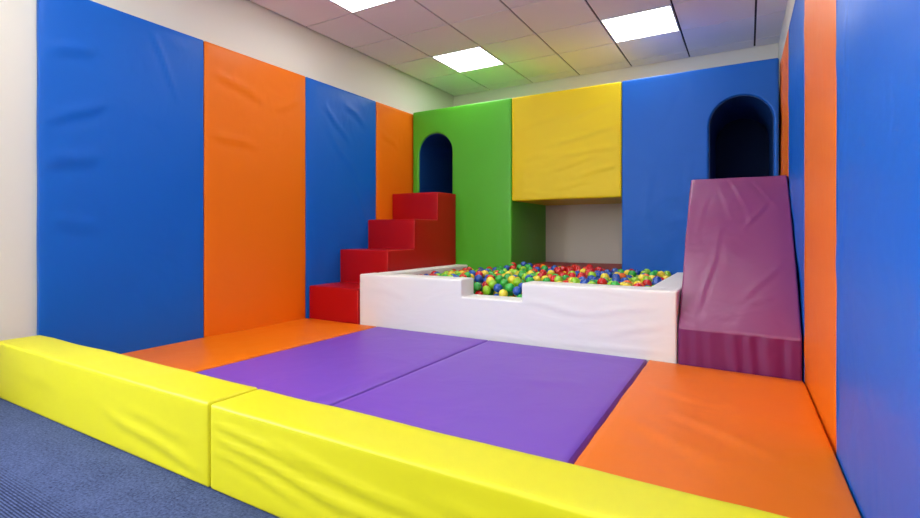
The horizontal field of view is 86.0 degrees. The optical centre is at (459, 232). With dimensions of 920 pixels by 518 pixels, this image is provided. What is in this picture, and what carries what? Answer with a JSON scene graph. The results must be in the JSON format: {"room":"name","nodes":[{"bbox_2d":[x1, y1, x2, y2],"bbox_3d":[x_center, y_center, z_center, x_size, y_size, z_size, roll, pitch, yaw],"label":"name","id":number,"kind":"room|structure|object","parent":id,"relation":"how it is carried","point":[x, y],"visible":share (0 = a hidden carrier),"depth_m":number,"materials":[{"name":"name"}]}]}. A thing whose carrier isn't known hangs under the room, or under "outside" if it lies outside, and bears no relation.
{"room":"indoor soft playroom","nodes":[
{"label":"indoor soft playroom","id":0,"kind":"room"},
{"bbox_2d":[0,398,278,517],"bbox_3d":[-0.597,0.960,2.164,4.615,0.100,9.735,0,0,30],"label":"floor","id":1,"kind":"structure","parent":0,"point":[49,468],"depth_m":1.80,"materials":[{"name":"carpet"}]},
{"bbox_2d":[0,335,257,486],"bbox_3d":[-1.695,0.755,2.340,1.972,0.309,0.218,0,0,30],"label":"barrier","id":2,"kind":"object","parent":1,"relation":"on","point":[158,414],"visible":0.91,"depth_m":2.10,"materials":[{"name":"yellow leather"}]},
{"bbox_2d":[122,318,375,372],"bbox_3d":[-1.675,0.872,3.729,0.867,0.076,2.179,0,0,30],"label":"floor mat","id":3,"kind":"object","parent":1,"relation":"on","point":[200,354],"visible":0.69,"depth_m":3.70,"materials":[{"name":"orange plastic"}]},
{"bbox_2d":[196,327,487,405],"bbox_3d":[-0.811,0.871,3.224,1.123,0.077,2.179,0,0,30],"label":"floor mat","id":4,"kind":"object","parent":1,"relation":"on","point":[335,370],"visible":0.57,"depth_m":3.15,"materials":[{"name":"purple plastic"}]},
{"bbox_2d":[309,192,455,323],"bbox_3d":[-0.774,0.215,5.465,0.670,1.389,1.727,0,0,30],"label":"steps","id":5,"kind":"structure","parent":1,"relation":"on","point":[420,232],"depth_m":5.39,"materials":[{"name":"red leather"}]},
{"bbox_2d":[413,98,545,269],"bbox_3d":[0.273,-0.325,6.513,1.393,2.469,1.136,0,0,30],"label":"block","id":6,"kind":"object","parent":1,"relation":"on","point":[465,151],"visible":0.68,"depth_m":5.94,"materials":[{"name":"green leather"}]},
{"bbox_2d":[512,82,621,205],"bbox_3d":[1.407,-0.962,5.849,1.227,1.192,1.140,0,0,30],"label":"block","id":7,"kind":"object","parent":6,"relation":"attached to","point":[567,144],"visible":0.85,"depth_m":5.34,"materials":[{"name":"yellow leather"}]},
{"bbox_2d":[332,340,646,463],"bbox_3d":[0.196,0.870,2.635,1.196,0.079,2.180,0,0,30],"label":"floor mat","id":8,"kind":"object","parent":1,"relation":"on","point":[546,402],"visible":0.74,"depth_m":2.51,"materials":[{"name":"purple leather"}]},
{"bbox_2d":[211,389,788,517],"bbox_3d":[-0.002,0.757,1.351,1.936,0.305,0.223,0,0,30],"label":"barrier","id":9,"kind":"object","parent":1,"relation":"on","point":[279,455],"visible":1,"depth_m":1.38,"materials":[{"name":"yellow leather"}]},
{"bbox_2d":[360,264,682,363],"bbox_3d":[0.670,0.644,4.630,2.720,0.529,1.719,0,0,30],"label":"pit","id":10,"kind":"object","parent":1,"relation":"on","point":[638,322],"visible":0.8,"depth_m":3.71,"materials":[{"name":"white plastic"}]},
{"bbox_3d":[0.725,0.519,4.728,2.309,0.303,1.495,0,0,30],"label":"balls","id":11,"kind":"object","parent":10,"relation":"in","visible":0},
{"bbox_2d":[474,275,482,282],"bbox_3d":[0.172,0.421,4.540,0.077,0.078,0.078,0,0,-22],"label":"ball","id":12,"kind":"object","parent":11,"relation":"on","point":[478,278],"visible":0.93,"depth_m":4.51,"materials":[{"name":"blue plastic"}]},
{"bbox_2d":[482,270,488,277],"bbox_3d":[0.240,0.398,4.786,0.078,0.078,0.077,0,0,11],"label":"ball","id":13,"kind":"object","parent":11,"relation":"on","point":[485,272],"visible":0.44,"depth_m":4.76,"materials":[{"name":"yellow plastic"}]},
{"bbox_2d":[482,286,490,294],"bbox_3d":[0.230,0.495,4.252,0.078,0.078,0.077,0,0,-1],"label":"ball","id":14,"kind":"object","parent":11,"relation":"on","point":[486,290],"visible":1,"depth_m":4.22,"materials":[{"name":"green plastic"}]},
{"bbox_2d":[488,280,496,288],"bbox_3d":[0.284,0.445,4.277,0.078,0.078,0.077,0,0,3],"label":"ball","id":15,"kind":"object","parent":14,"relation":"on","point":[491,283],"visible":0.84,"depth_m":4.25,"materials":[{"name":"green plastic"}]},
{"bbox_2d":[499,289,507,295],"bbox_3d":[0.364,0.512,4.149,0.078,0.078,0.077,0,0,-42],"label":"ball","id":16,"kind":"object","parent":11,"relation":"on","point":[503,292],"visible":0.73,"depth_m":4.12,"materials":[{"name":"yellow plastic"}]},
{"bbox_2d":[505,283,514,291],"bbox_3d":[0.422,0.460,4.156,0.077,0.078,0.077,0,0,-16],"label":"ball","id":17,"kind":"object","parent":16,"relation":"on","point":[509,287],"visible":0.94,"depth_m":4.13,"materials":[{"name":"green plastic"}]},
{"bbox_2d":[526,277,534,281],"bbox_3d":[0.603,0.415,4.236,0.077,0.078,0.078,0,0,-26],"label":"ball","id":18,"kind":"object","parent":11,"relation":"on","point":[528,279],"visible":0.56,"depth_m":4.21,"materials":[{"name":"green plastic"}]},
{"bbox_2d":[533,275,540,280],"bbox_3d":[0.667,0.408,4.292,0.077,0.077,0.078,0,0,8],"label":"ball","id":19,"kind":"object","parent":11,"relation":"on","point":[536,278],"visible":0.61,"depth_m":4.26,"materials":[{"name":"yellow plastic"}]},
{"bbox_2d":[554,275,562,281],"bbox_3d":[0.834,0.398,4.165,0.078,0.078,0.077,0,0,-18],"label":"ball","id":20,"kind":"object","parent":11,"relation":"on","point":[557,278],"visible":0.59,"depth_m":4.14,"materials":[{"name":"green plastic"}]},
{"bbox_2d":[570,277,579,282],"bbox_3d":[0.942,0.399,4.028,0.078,0.078,0.077,0,0,36],"label":"ball","id":21,"kind":"object","parent":11,"relation":"on","point":[574,279],"visible":0.49,"depth_m":4.00,"materials":[{"name":"green plastic"}]},
{"bbox_2d":[580,278,589,283],"bbox_3d":[0.971,0.391,3.830,0.077,0.078,0.078,0,0,38],"label":"ball","id":22,"kind":"object","parent":11,"relation":"on","point":[584,280],"visible":0.49,"depth_m":3.80,"materials":[{"name":"blue plastic"}]},
{"bbox_2d":[588,271,595,276],"bbox_3d":[1.206,0.390,4.505,0.077,0.078,0.078,0,0,-33],"label":"ball","id":23,"kind":"object","parent":11,"relation":"on","point":[591,272],"visible":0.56,"depth_m":4.48,"materials":[{"name":"green"}]},
{"bbox_2d":[597,278,606,284],"bbox_3d":[1.109,0.387,3.847,0.077,0.078,0.078,0,0,24],"label":"ball","id":24,"kind":"object","parent":11,"relation":"on","point":[603,281],"visible":0.67,"depth_m":3.82,"materials":[{"name":"red plastic"}]},
{"bbox_2d":[600,273,608,278],"bbox_3d":[1.304,0.399,4.441,0.077,0.078,0.078,0,0,-33],"label":"ball","id":25,"kind":"object","parent":11,"relation":"on","point":[603,274],"visible":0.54,"depth_m":4.42,"materials":[{"name":"yellow plastic"}]},
{"bbox_2d":[610,281,619,284],"bbox_3d":[1.155,0.396,3.670,0.077,0.077,0.078,0,0,-28],"label":"ball","id":26,"kind":"object","parent":11,"relation":"on","point":[613,282],"visible":0.29,"depth_m":3.65,"materials":[{"name":"green plastic"}]},
{"bbox_2d":[628,270,635,276],"bbox_3d":[1.629,0.392,4.665,0.077,0.078,0.078,0,0,39],"label":"ball","id":27,"kind":"object","parent":11,"relation":"on","point":[633,273],"visible":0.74,"depth_m":4.64,"materials":[{"name":"green plastic"}]},
{"bbox_2d":[631,277,639,282],"bbox_3d":[1.534,0.423,4.320,0.077,0.077,0.078,0,0,28],"label":"ball","id":28,"kind":"object","parent":11,"relation":"on","point":[634,279],"visible":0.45,"depth_m":4.29,"materials":[{"name":"green plastic"}]},
{"bbox_2d":[637,274,644,280],"bbox_3d":[1.619,0.404,4.386,0.077,0.078,0.078,0,0,36],"label":"ball","id":29,"kind":"object","parent":11,"relation":"on","point":[640,276],"visible":0.5,"depth_m":4.36,"materials":[{"name":"yellow plastic"}]},
{"bbox_2d":[642,279,651,285],"bbox_3d":[1.527,0.416,4.025,0.077,0.077,0.078,0,0,23],"label":"ball","id":30,"kind":"object","parent":11,"relation":"on","point":[646,281],"visible":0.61,"depth_m":4.00,"materials":[{"name":"red plastic"}]},
{"bbox_2d":[642,276,651,281],"bbox_3d":[1.612,0.408,4.247,0.077,0.078,0.078,0,0,22],"label":"ball","id":31,"kind":"object","parent":11,"relation":"on","point":[645,277],"visible":0.43,"depth_m":4.22,"materials":[{"name":"green plastic"}]},
{"bbox_2d":[652,279,660,284],"bbox_3d":[1.606,0.417,4.028,0.077,0.078,0.077,0,0,-23],"label":"ball","id":32,"kind":"object","parent":11,"relation":"on","point":[655,281],"visible":0.37,"depth_m":4.01,"materials":[{"name":"blue plastic"}]},
{"bbox_2d":[657,271,664,276],"bbox_3d":[1.896,0.396,4.648,0.077,0.077,0.078,0,0,14],"label":"ball","id":33,"kind":"object","parent":11,"relation":"on","point":[660,273],"visible":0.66,"depth_m":4.62,"materials":[{"name":"yellow plastic"}]},
{"label":"ball","id":34,"kind":"object","parent":11,"relation":"on","visible":0},
{"bbox_2d":[474,282,480,290],"bbox_3d":[0.146,0.462,4.266,0.077,0.078,0.078,0,0,-36],"label":"ball","id":35,"kind":"object","parent":34,"relation":"on","point":[477,286],"visible":0.91,"depth_m":4.24,"materials":[{"name":"green plastic"}]},
{"label":"ball","id":36,"kind":"object","parent":11,"relation":"on","visible":0},
{"bbox_2d":[493,283,502,292],"bbox_3d":[0.324,0.469,4.200,0.077,0.078,0.077,0,0,14],"label":"ball","id":37,"kind":"object","parent":36,"relation":"on","point":[497,287],"visible":0.92,"depth_m":4.17,"materials":[{"name":"blue plastic"}]},
{"bbox_3d":[0.494,0.547,4.268,0.078,0.078,0.078,33,21,-16],"label":"ball","id":38,"kind":"object","parent":11,"relation":"on","visible":0},
{"label":"ball","id":39,"kind":"object","parent":38,"relation":"on","visible":0},
{"bbox_2d":[508,275,515,283],"bbox_3d":[0.458,0.412,4.335,0.077,0.078,0.078,0,0,23],"label":"ball","id":40,"kind":"object","parent":39,"relation":"on","point":[511,278],"visible":0.6,"depth_m":4.31,"materials":[{"name":"yellow plastic"}]},
{"bbox_3d":[0.458,0.578,4.196,0.078,0.078,0.078,18,11,-6],"label":"ball","id":41,"kind":"object","parent":11,"relation":"on","visible":0},
{"bbox_3d":[0.496,0.510,4.195,0.078,0.078,0.078,14,-26,30],"label":"ball","id":42,"kind":"object","parent":41,"relation":"on","visible":0},
{"bbox_2d":[513,278,521,285],"bbox_3d":[0.492,0.420,4.208,0.077,0.078,0.078,0,0,-25],"label":"ball","id":43,"kind":"object","parent":42,"relation":"on","point":[516,281],"visible":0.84,"depth_m":4.18,"materials":[{"name":"green plastic"}]},
{"bbox_3d":[0.499,0.539,4.041,0.078,0.078,0.078,-15,-7,22],"label":"ball","id":44,"kind":"object","parent":11,"relation":"on","visible":0},
{"bbox_2d":[513,286,521,295],"bbox_3d":[0.474,0.480,4.087,0.077,0.078,0.078,0,0,20],"label":"ball","id":45,"kind":"object","parent":44,"relation":"on","point":[517,290],"visible":0.97,"depth_m":4.06,"materials":[{"name":"blue plastic"}]},
{"bbox_3d":[0.208,0.470,4.746,0.078,0.078,0.078,-10,21,30],"label":"ball","id":46,"kind":"object","parent":11,"relation":"on","visible":0},
{"bbox_2d":[475,271,482,276],"bbox_3d":[0.182,0.404,4.714,0.078,0.078,0.077,0,0,-6],"label":"ball","id":47,"kind":"object","parent":46,"relation":"on","point":[477,272],"visible":0.55,"depth_m":4.69,"materials":[{"name":"red plastic"}]},
{"label":"ball","id":48,"kind":"object","parent":10,"relation":"in","visible":0},
{"bbox_2d":[495,275,503,282],"bbox_3d":[0.351,0.410,4.384,0.077,0.077,0.077,0,0,25],"label":"ball","id":49,"kind":"object","parent":48,"relation":"on","point":[498,278],"visible":0.75,"depth_m":4.36,"materials":[{"name":"green plastic"}]},
{"bbox_2d":[533,262,621,270],"bbox_3d":[1.413,0.646,5.860,1.227,0.527,1.115,0,0,30],"label":"platform","id":50,"kind":"object","parent":1,"relation":"on","point":[610,267],"visible":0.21,"depth_m":6.02,"materials":[{"name":"red plastic"}]},
{"bbox_2d":[622,58,778,275],"bbox_3d":[2.527,-0.325,5.198,1.356,2.469,1.134,0,0,30],"label":"block","id":51,"kind":"object","parent":1,"relation":"on","point":[678,129],"visible":0.62,"depth_m":4.86,"materials":[{"name":"blue leather"}]},
{"bbox_2d":[574,360,860,517],"bbox_3d":[1.080,0.870,2.119,0.867,0.079,2.195,0,0,30],"label":"floor mat","id":52,"kind":"object","parent":1,"relation":"on","point":[759,442],"visible":0.91,"depth_m":1.97,"materials":[{"name":"orange leather"}]},
{"bbox_2d":[678,175,801,380],"bbox_3d":[2.108,0.235,3.753,0.682,1.346,1.792,0,0,30],"label":"slide","id":53,"kind":"object","parent":1,"relation":"on","point":[740,310],"visible":0.96,"depth_m":3.21,"materials":[{"name":"pink plastic"}]},
{"bbox_2d":[0,0,452,340],"bbox_3d":[-2.547,-0.620,3.303,0.100,3.060,9.735,0,0,30],"label":"wall","id":54,"kind":"structure","parent":0,"point":[245,27],"depth_m":3.42,"materials":[{"name":"beige paint"}]},
{"bbox_2d":[36,0,203,353],"bbox_3d":[-2.336,-0.318,3.502,0.061,2.454,1.065,0,0,30],"label":"panel","id":55,"kind":"object","parent":54,"relation":"attached to","point":[120,135],"visible":0.89,"depth_m":3.40,"materials":[{"name":"blue plastic"}]},
{"bbox_2d":[203,41,305,336],"bbox_3d":[-1.802,-0.318,4.419,0.059,2.454,1.050,0,0,30],"label":"panel","id":56,"kind":"object","parent":54,"relation":"attached to","point":[254,110],"visible":0.94,"depth_m":4.33,"materials":[{"name":"orange leather"}]},
{"bbox_2d":[305,77,375,317],"bbox_3d":[-1.266,-0.318,5.334,0.062,2.454,1.062,0,0,30],"label":"panel","id":57,"kind":"object","parent":54,"relation":"attached to","point":[340,125],"visible":0.7,"depth_m":5.21,"materials":[{"name":"blue leather"}]},
{"bbox_2d":[376,102,412,219],"bbox_3d":[-0.772,-0.318,6.184,0.056,2.454,0.896,0,0,30],"label":"panel","id":58,"kind":"object","parent":54,"relation":"attached to","point":[394,127],"visible":0.35,"depth_m":6.03,"materials":[{"name":"orange leather"}]},
{"bbox_2d":[250,0,786,95],"bbox_3d":[-0.662,-2.100,2.202,4.265,0.100,9.535,0,0,30],"label":"ceiling","id":59,"kind":"structure","parent":0,"point":[536,41],"depth_m":5.07,"materials":[{"name":"white tile"}]},
{"bbox_2d":[330,0,394,12],"bbox_3d":[-0.889,-2.054,4.153,0.634,0.015,0.645,0,0,30],"label":"recessed light","id":60,"kind":"object","parent":59,"relation":"in","point":[353,6],"visible":1,"depth_m":4.41,"materials":[{"name":"white plastic"}]},
{"bbox_2d":[431,45,504,72],"bbox_3d":[0.105,-2.054,5.855,0.634,0.015,0.645,0,0,30],"label":"recessed light","id":61,"kind":"object","parent":59,"relation":"in","point":[473,58],"visible":1,"depth_m":5.83,"materials":[{"name":"white plastic"}]},
{"bbox_2d":[600,4,679,42],"bbox_3d":[1.788,-2.054,4.872,0.634,0.015,0.645,0,0,30],"label":"recessed light","id":62,"kind":"object","parent":59,"relation":"in","point":[659,20],"visible":1,"depth_m":4.85,"materials":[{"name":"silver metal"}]},
{"bbox_2d":[453,43,777,263],"bbox_3d":[1.696,-0.620,6.404,4.099,3.060,0.100,0,0,30],"label":"wall","id":63,"kind":"structure","parent":0,"point":[582,233],"depth_m":6.33,"materials":[{"name":"beige paint"}]},
{"bbox_2d":[778,0,794,175],"bbox_3d":[1.215,-0.620,1.105,0.416,3.060,9.735,0,0,30],"label":"wall","id":64,"kind":"structure","parent":0,"point":[790,3],"depth_m":4.72,"materials":[{"name":"beige paint"}]},
{"bbox_2d":[780,29,788,188],"bbox_3d":[2.728,-0.318,4.120,0.052,2.451,0.927,0,0,29],"label":"panel","id":65,"kind":"object","parent":64,"relation":"attached to","point":[784,70],"visible":0.22,"depth_m":4.03,"materials":[{"name":"orange leather"}]},
{"bbox_2d":[788,0,804,381],"bbox_3d":[2.240,-0.318,3.261,0.049,2.451,1.037,0,0,29],"label":"panel","id":66,"kind":"object","parent":64,"relation":"attached to","point":[796,90],"visible":0.54,"depth_m":3.13,"materials":[{"name":"blue leather"}]},
{"bbox_2d":[804,0,836,455],"bbox_3d":[1.721,-0.318,2.344,0.051,2.451,1.058,0,0,29],"label":"panel","id":67,"kind":"object","parent":64,"relation":"attached to","point":[820,287],"visible":0.78,"depth_m":2.25,"materials":[{"name":"orange plastic"}]},
{"bbox_2d":[836,0,919,517],"bbox_3d":[1.195,-0.318,1.421,0.053,2.454,1.057,0,0,30],"label":"panel","id":68,"kind":"object","parent":64,"relation":"attached to","point":[878,41],"visible":0.97,"depth_m":1.33,"materials":[{"name":"blue leather"}]},
{"bbox_3d":[0.233,0.501,4.345,0.078,0.078,0.078,27,-32,28],"label":"ball","id":69,"kind":"object","parent":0,"visible":0},
{"bbox_2d":[486,277,493,283],"bbox_3d":[0.269,0.426,4.358,0.077,0.078,0.078,0,0,25],"label":"ball","id":70,"kind":"object","parent":69,"relation":"on","point":[488,279],"visible":0.54,"depth_m":4.33,"materials":[{"name":"yellow plastic"}]},
{"label":"ball","id":71,"kind":"object","parent":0,"visible":0},
{"bbox_2d":[500,279,508,287],"bbox_3d":[0.387,0.437,4.297,0.077,0.078,0.078,0,0,27],"label":"ball","id":72,"kind":"object","parent":71,"relation":"on","point":[503,282],"visible":0.73,"depth_m":4.27,"materials":[{"name":"green plastic"}]}
]}

